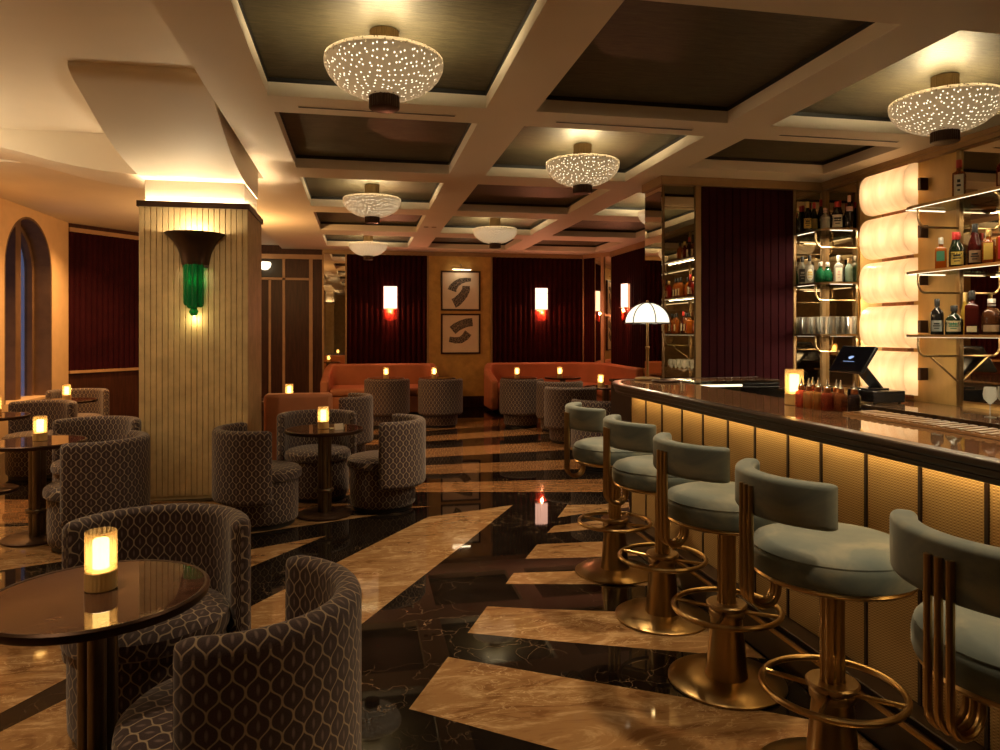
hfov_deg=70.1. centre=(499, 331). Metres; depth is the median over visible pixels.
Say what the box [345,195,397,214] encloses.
diffuser
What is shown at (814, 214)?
bottle
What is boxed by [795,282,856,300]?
corner shelf
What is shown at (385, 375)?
table lamp
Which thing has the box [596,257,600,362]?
mirror
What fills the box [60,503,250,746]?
barrel chair
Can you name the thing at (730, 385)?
glass shelf
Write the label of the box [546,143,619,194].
ceiling lamp
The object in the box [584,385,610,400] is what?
round table
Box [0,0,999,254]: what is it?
ceiling
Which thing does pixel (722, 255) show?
wall pier
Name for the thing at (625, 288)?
sconce
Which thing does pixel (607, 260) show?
mirror
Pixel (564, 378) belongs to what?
round table
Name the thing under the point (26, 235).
window
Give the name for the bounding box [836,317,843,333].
tumbler
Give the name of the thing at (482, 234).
diffuser
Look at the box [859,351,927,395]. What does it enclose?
wall lamp
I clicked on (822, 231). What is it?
corner shelf
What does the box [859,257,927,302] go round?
wall lamp
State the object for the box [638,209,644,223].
ceiling lamp
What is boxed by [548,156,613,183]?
diffuser
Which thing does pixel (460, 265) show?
picture light
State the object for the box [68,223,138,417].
wall
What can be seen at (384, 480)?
barrel chair
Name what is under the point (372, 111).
ceiling vent
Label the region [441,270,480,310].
framed print
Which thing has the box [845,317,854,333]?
tumbler
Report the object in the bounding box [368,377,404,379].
round table
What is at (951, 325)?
print
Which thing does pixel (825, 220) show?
bottle
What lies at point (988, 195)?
glass shelf
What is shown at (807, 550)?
bar stool
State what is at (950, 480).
bar counter
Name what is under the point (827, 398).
bottle
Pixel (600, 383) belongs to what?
table lamp
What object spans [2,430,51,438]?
seat cushion
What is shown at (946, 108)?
diffuser
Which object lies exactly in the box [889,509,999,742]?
bar stool
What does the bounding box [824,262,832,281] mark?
bottle
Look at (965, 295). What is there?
bottle
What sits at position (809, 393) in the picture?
bottle
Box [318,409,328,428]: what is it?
table lamp
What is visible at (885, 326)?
wall lamp
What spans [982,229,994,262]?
bottle
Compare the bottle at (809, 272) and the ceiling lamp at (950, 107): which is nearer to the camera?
the ceiling lamp at (950, 107)
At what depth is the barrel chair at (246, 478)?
4.87 m
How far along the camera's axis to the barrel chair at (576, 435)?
7.02 m
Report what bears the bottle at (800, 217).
on the corner shelf at (822, 231)
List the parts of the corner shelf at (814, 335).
edge rail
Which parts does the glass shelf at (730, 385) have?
glass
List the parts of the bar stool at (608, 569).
backrest, seat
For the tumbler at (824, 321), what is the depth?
6.59 m
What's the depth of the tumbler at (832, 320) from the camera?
6.62 m
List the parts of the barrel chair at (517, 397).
seat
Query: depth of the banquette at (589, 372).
12.95 m
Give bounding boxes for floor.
[0,407,881,749]
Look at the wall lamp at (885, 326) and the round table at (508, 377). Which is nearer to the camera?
the wall lamp at (885, 326)
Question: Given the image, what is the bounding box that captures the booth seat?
[264,392,332,459]
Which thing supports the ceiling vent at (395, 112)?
in the ceiling
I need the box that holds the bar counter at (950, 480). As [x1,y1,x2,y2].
[612,376,999,749]
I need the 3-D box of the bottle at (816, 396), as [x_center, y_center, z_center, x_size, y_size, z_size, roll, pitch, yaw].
[1.393,0.272,3.124,0.047,0.134,0.047,0,0,41]
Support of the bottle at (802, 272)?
on the corner shelf at (816, 284)
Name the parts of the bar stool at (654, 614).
backrest, seat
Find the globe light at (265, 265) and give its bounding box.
[261,260,270,269]
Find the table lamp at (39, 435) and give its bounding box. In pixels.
[33,419,47,440]
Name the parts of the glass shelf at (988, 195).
edge rail, pane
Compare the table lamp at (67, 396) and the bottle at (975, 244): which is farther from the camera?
the table lamp at (67, 396)
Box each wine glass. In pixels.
[983,387,997,417]
[997,386,999,416]
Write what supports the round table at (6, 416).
on the floor
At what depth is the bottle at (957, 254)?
5.13 m
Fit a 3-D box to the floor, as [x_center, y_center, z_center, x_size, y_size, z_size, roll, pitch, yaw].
[-0.748,1.410,5.152,9.090,0.061,16.200,0,0,-11]
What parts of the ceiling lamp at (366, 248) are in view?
stem, lamp shade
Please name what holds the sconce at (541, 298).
attached to the wall at (322, 308)
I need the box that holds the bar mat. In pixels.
[843,410,999,439]
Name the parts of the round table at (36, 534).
post, post, post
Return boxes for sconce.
[163,230,225,316]
[383,286,396,320]
[535,288,548,320]
[619,283,630,319]
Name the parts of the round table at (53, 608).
post, post, post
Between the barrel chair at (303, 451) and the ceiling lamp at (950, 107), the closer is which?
the ceiling lamp at (950, 107)
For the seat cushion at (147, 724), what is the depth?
1.76 m
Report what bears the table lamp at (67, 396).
on the round table at (79, 400)
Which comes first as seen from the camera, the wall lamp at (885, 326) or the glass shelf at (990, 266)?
the glass shelf at (990, 266)
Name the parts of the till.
cash drawer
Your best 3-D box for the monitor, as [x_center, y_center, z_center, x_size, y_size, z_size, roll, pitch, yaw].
[2.862,0.225,5.787,0.162,0.218,0.380,0,0,-13]
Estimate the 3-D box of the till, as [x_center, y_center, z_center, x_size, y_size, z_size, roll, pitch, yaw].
[2.971,0.339,5.794,0.379,0.447,0.415,0,0,-13]
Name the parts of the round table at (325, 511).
post, post, post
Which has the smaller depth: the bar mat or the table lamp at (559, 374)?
the bar mat
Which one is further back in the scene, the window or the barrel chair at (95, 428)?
the window
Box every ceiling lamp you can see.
[323,26,443,113]
[343,184,400,223]
[349,236,387,259]
[473,218,516,248]
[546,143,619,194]
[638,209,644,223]
[888,72,999,145]
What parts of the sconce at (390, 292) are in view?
lamp shade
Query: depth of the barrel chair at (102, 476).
4.41 m
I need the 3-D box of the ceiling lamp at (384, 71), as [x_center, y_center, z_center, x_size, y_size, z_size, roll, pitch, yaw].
[-0.605,-1.365,3.728,0.618,0.405,0.618,0,0,-11]
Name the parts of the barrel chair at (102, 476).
seat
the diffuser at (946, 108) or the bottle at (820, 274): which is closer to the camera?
the diffuser at (946, 108)
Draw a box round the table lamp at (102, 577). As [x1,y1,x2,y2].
[84,537,117,593]
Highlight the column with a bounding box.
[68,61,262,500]
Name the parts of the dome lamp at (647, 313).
lamp shade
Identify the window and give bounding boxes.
[4,217,51,404]
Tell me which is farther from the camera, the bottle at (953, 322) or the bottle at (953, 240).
the bottle at (953, 240)
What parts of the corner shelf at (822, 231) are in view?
edge rail, pane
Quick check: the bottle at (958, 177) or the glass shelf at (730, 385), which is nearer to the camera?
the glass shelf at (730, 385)
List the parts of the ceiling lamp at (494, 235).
lamp shade, stem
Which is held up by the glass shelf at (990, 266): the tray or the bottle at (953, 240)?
the bottle at (953, 240)
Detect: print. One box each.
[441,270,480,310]
[441,314,480,353]
[949,323,958,328]
[953,254,960,261]
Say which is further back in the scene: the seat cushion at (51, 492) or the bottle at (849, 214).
the bottle at (849, 214)
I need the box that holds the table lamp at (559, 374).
[557,368,562,376]
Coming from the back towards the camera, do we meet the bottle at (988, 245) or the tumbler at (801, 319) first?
the tumbler at (801, 319)
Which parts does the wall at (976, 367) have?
fluted panel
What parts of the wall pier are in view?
leather panel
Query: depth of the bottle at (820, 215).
6.89 m
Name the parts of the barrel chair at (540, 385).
seat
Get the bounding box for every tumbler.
[799,317,804,333]
[804,317,811,333]
[811,317,819,333]
[820,317,828,333]
[828,317,835,333]
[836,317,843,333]
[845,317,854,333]
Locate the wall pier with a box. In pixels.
[642,175,826,384]
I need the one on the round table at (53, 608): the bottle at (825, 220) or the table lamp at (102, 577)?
the table lamp at (102, 577)
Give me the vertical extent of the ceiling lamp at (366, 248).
0.405 m
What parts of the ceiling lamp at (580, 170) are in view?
stem, lamp shade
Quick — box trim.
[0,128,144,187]
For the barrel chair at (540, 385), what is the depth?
9.75 m
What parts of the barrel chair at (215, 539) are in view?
seat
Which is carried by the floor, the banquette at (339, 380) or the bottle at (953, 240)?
the banquette at (339, 380)
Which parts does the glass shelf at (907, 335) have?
edge rail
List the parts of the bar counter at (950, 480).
woven panel, woven panel, woven panel, woven panel, woven panel, woven panel, woven panel, woven panel, edge moulding, edge moulding, edge moulding, woven panel, woven panel, woven panel, woven panel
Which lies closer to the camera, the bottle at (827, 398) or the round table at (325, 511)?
the bottle at (827, 398)
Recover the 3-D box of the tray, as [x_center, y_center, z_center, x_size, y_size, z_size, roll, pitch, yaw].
[1.124,0.332,4.826,0.196,0.013,0.196,0,0,-11]
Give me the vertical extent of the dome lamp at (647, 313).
0.564 m
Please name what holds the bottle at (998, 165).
on the glass shelf at (988, 195)
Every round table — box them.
[0,412,30,492]
[0,435,86,547]
[0,559,209,749]
[41,397,97,403]
[284,423,363,521]
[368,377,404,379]
[419,376,454,379]
[501,376,536,379]
[544,376,580,381]
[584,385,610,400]
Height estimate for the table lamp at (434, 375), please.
0.165 m
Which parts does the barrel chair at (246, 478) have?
seat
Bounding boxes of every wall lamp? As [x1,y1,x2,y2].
[859,163,927,215]
[859,211,927,259]
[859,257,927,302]
[859,305,927,347]
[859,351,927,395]
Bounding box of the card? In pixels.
[334,423,343,429]
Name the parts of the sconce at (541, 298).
lamp shade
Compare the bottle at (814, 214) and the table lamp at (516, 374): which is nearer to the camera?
the bottle at (814, 214)
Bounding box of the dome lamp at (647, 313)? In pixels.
[625,300,669,380]
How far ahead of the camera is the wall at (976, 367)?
5.69 m
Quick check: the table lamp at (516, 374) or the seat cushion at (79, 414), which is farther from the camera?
the table lamp at (516, 374)
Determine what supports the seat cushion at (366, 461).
on the barrel chair at (384, 480)
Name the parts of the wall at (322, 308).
wood panel, fluted panel, gold panel, fluted panel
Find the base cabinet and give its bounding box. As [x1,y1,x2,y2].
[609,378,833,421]
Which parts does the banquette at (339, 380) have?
seat, backrest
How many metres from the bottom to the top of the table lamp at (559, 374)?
0.165 m
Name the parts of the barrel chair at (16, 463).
seat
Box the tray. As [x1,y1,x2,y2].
[652,379,680,382]
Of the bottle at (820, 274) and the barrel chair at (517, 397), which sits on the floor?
the barrel chair at (517, 397)
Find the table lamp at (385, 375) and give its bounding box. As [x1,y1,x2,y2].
[383,369,388,377]
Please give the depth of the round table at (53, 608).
1.95 m
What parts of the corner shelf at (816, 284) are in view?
edge rail, pane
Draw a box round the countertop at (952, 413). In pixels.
[844,392,999,429]
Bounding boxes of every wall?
[0,197,67,453]
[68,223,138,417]
[261,245,261,410]
[261,245,583,410]
[583,252,610,362]
[609,125,999,410]
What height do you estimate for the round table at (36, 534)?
0.654 m
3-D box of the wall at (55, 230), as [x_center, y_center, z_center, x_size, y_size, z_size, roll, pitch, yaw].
[-4.850,-0.170,3.229,0.300,3.100,13.800,0,0,-11]
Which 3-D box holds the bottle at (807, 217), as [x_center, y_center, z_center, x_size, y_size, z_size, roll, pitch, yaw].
[2.934,-1.096,6.804,0.086,0.290,0.087,0,0,19]
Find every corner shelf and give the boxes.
[795,227,856,248]
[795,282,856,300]
[795,334,856,352]
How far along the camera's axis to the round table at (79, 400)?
7.70 m
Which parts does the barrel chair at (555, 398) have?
seat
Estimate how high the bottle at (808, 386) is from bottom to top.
0.134 m
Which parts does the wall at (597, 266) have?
fluted panel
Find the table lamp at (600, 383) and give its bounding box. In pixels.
[598,376,603,385]
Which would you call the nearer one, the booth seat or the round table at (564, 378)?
the booth seat
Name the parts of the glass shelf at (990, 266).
edge rail, pane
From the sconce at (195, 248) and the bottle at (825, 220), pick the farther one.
the bottle at (825, 220)
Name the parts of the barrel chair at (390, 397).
seat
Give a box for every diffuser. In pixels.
[329,41,439,96]
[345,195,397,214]
[475,228,513,241]
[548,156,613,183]
[892,87,998,130]
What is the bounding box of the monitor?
[829,346,877,373]
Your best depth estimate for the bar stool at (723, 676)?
2.74 m
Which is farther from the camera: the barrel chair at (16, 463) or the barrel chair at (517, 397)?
the barrel chair at (517, 397)
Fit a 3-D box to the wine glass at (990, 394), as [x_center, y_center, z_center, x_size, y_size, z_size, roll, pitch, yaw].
[3.236,0.463,4.709,0.082,0.200,0.082,0,0,-11]
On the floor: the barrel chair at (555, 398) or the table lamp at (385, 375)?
the barrel chair at (555, 398)
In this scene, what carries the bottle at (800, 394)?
on the bar counter at (950, 480)
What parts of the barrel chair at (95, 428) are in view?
seat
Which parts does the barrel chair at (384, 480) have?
seat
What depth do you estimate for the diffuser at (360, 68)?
3.53 m
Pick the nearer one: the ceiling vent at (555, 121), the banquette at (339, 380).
the ceiling vent at (555, 121)
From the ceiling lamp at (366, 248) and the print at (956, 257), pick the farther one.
the ceiling lamp at (366, 248)
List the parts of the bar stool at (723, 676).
backrest, seat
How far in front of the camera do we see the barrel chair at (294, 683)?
1.66 m
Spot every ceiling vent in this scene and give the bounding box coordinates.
[297,106,372,111]
[395,112,455,116]
[555,121,693,130]
[778,134,898,142]
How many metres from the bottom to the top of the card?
0.045 m
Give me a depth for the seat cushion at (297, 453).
5.81 m
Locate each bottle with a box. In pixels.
[795,378,806,407]
[797,206,802,232]
[799,256,805,281]
[803,202,811,231]
[806,379,812,390]
[807,255,812,280]
[807,377,815,405]
[811,202,817,229]
[812,379,822,409]
[815,262,824,281]
[817,199,824,228]
[821,380,833,410]
[822,208,829,227]
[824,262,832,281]
[830,201,842,227]
[832,379,838,394]
[834,380,846,411]
[836,255,841,280]
[845,195,853,227]
[848,381,860,411]
[930,299,943,334]
[935,237,946,268]
[945,305,962,334]
[949,232,954,251]
[949,232,965,266]
[952,159,965,195]
[963,293,967,300]
[965,290,978,334]
[968,224,981,264]
[981,299,999,334]
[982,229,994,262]
[996,163,999,185]
[996,235,999,261]
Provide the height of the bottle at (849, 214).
0.310 m
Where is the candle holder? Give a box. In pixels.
[785,374,798,404]
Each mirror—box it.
[324,254,344,368]
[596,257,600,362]
[604,256,610,362]
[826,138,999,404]
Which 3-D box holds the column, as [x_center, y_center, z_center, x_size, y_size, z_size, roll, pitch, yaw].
[-2.464,-0.140,5.571,0.878,3.040,2.350,0,0,-11]
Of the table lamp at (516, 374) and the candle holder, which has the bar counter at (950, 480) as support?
the candle holder
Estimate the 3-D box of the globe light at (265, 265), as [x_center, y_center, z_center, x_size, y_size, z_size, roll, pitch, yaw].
[-4.061,-1.153,12.318,0.210,0.165,0.215,0,0,-11]
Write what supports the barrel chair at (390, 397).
on the floor
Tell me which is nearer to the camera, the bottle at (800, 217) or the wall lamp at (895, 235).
the wall lamp at (895, 235)
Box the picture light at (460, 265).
[452,264,471,269]
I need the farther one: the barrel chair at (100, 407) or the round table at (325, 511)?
the barrel chair at (100, 407)
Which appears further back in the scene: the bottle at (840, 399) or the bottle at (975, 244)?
the bottle at (975, 244)
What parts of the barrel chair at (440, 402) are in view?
seat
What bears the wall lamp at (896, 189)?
attached to the wall at (976, 367)
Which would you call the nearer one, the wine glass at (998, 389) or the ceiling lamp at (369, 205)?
the wine glass at (998, 389)
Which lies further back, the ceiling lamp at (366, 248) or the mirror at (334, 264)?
the mirror at (334, 264)
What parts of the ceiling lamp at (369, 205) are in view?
stem, lamp shade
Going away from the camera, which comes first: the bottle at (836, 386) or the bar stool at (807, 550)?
the bar stool at (807, 550)
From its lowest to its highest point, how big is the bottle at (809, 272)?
0.270 m
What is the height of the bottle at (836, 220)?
0.270 m
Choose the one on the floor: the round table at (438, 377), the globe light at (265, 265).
the round table at (438, 377)
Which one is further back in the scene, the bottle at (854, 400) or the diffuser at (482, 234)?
the diffuser at (482, 234)
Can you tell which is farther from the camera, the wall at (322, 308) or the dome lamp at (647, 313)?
the wall at (322, 308)
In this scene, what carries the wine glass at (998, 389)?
on the countertop at (952, 413)
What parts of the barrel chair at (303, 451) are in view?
seat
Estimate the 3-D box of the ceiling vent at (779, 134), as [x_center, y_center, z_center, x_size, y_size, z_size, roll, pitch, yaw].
[2.558,-1.458,5.371,1.010,0.008,0.024,0,0,-11]
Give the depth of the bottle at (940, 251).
5.29 m
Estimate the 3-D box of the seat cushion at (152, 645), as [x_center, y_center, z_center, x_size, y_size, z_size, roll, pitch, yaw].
[-1.234,1.006,2.508,0.540,0.099,0.540,0,0,-4]
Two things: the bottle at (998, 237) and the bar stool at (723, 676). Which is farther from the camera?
the bottle at (998, 237)
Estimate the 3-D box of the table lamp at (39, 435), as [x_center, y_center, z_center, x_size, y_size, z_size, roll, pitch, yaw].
[-3.086,0.646,4.787,0.084,0.165,0.084,0,0,-8]
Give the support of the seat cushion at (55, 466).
on the barrel chair at (95, 428)
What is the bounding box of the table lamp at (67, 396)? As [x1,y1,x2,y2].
[62,386,70,399]
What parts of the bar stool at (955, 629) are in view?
backrest, seat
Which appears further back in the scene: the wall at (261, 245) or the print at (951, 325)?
the wall at (261, 245)
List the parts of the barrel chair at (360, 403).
seat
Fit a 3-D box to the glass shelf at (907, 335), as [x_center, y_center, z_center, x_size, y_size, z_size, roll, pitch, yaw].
[3.612,0.204,3.866,0.394,0.370,3.407,0,0,-11]
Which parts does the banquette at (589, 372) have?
seat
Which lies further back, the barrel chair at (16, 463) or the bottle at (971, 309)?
the barrel chair at (16, 463)
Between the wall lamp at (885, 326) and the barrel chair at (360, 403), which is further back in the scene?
the barrel chair at (360, 403)
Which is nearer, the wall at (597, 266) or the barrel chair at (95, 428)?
the barrel chair at (95, 428)
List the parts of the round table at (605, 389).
post, post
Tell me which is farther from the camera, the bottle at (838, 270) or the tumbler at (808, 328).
the tumbler at (808, 328)
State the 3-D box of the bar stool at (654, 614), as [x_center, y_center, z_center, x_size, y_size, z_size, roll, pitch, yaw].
[0.760,0.899,3.450,0.537,0.962,0.482,0,0,-10]
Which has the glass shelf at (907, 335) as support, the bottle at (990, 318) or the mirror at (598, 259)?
the bottle at (990, 318)
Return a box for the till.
[829,346,904,403]
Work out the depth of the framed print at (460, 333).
13.06 m
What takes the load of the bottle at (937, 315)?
on the glass shelf at (907, 335)
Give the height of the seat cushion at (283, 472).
0.099 m
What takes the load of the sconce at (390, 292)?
attached to the wall at (322, 308)
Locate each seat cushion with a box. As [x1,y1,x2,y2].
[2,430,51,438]
[42,480,59,502]
[50,459,59,474]
[60,588,230,664]
[78,413,101,416]
[111,678,172,749]
[272,460,301,483]
[284,444,350,463]
[347,450,377,471]
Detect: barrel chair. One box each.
[2,400,77,479]
[42,430,149,553]
[45,388,108,416]
[50,416,140,481]
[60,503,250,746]
[111,555,361,749]
[212,422,301,531]
[277,409,355,502]
[339,393,372,452]
[347,413,425,513]
[364,378,409,427]
[418,378,462,427]
[500,378,543,427]
[536,381,582,432]
[544,386,596,444]
[571,399,610,470]
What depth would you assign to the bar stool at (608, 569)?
4.02 m
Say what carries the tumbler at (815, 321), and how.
on the corner shelf at (814, 335)
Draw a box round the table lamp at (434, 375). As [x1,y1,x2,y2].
[432,369,436,377]
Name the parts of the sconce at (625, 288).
lamp shade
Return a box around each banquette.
[320,363,438,415]
[484,362,642,411]
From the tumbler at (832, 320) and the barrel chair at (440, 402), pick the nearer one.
the tumbler at (832, 320)
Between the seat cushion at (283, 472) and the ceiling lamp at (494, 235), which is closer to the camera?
the seat cushion at (283, 472)
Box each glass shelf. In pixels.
[687,381,741,390]
[906,186,999,228]
[906,261,999,293]
[906,334,999,382]
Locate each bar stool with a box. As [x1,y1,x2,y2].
[564,402,652,584]
[603,414,709,635]
[653,432,787,709]
[735,458,918,749]
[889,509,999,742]
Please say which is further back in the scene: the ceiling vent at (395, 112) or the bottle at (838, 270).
the bottle at (838, 270)
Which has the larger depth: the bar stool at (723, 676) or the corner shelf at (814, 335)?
the corner shelf at (814, 335)
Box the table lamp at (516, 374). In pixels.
[514,368,519,376]

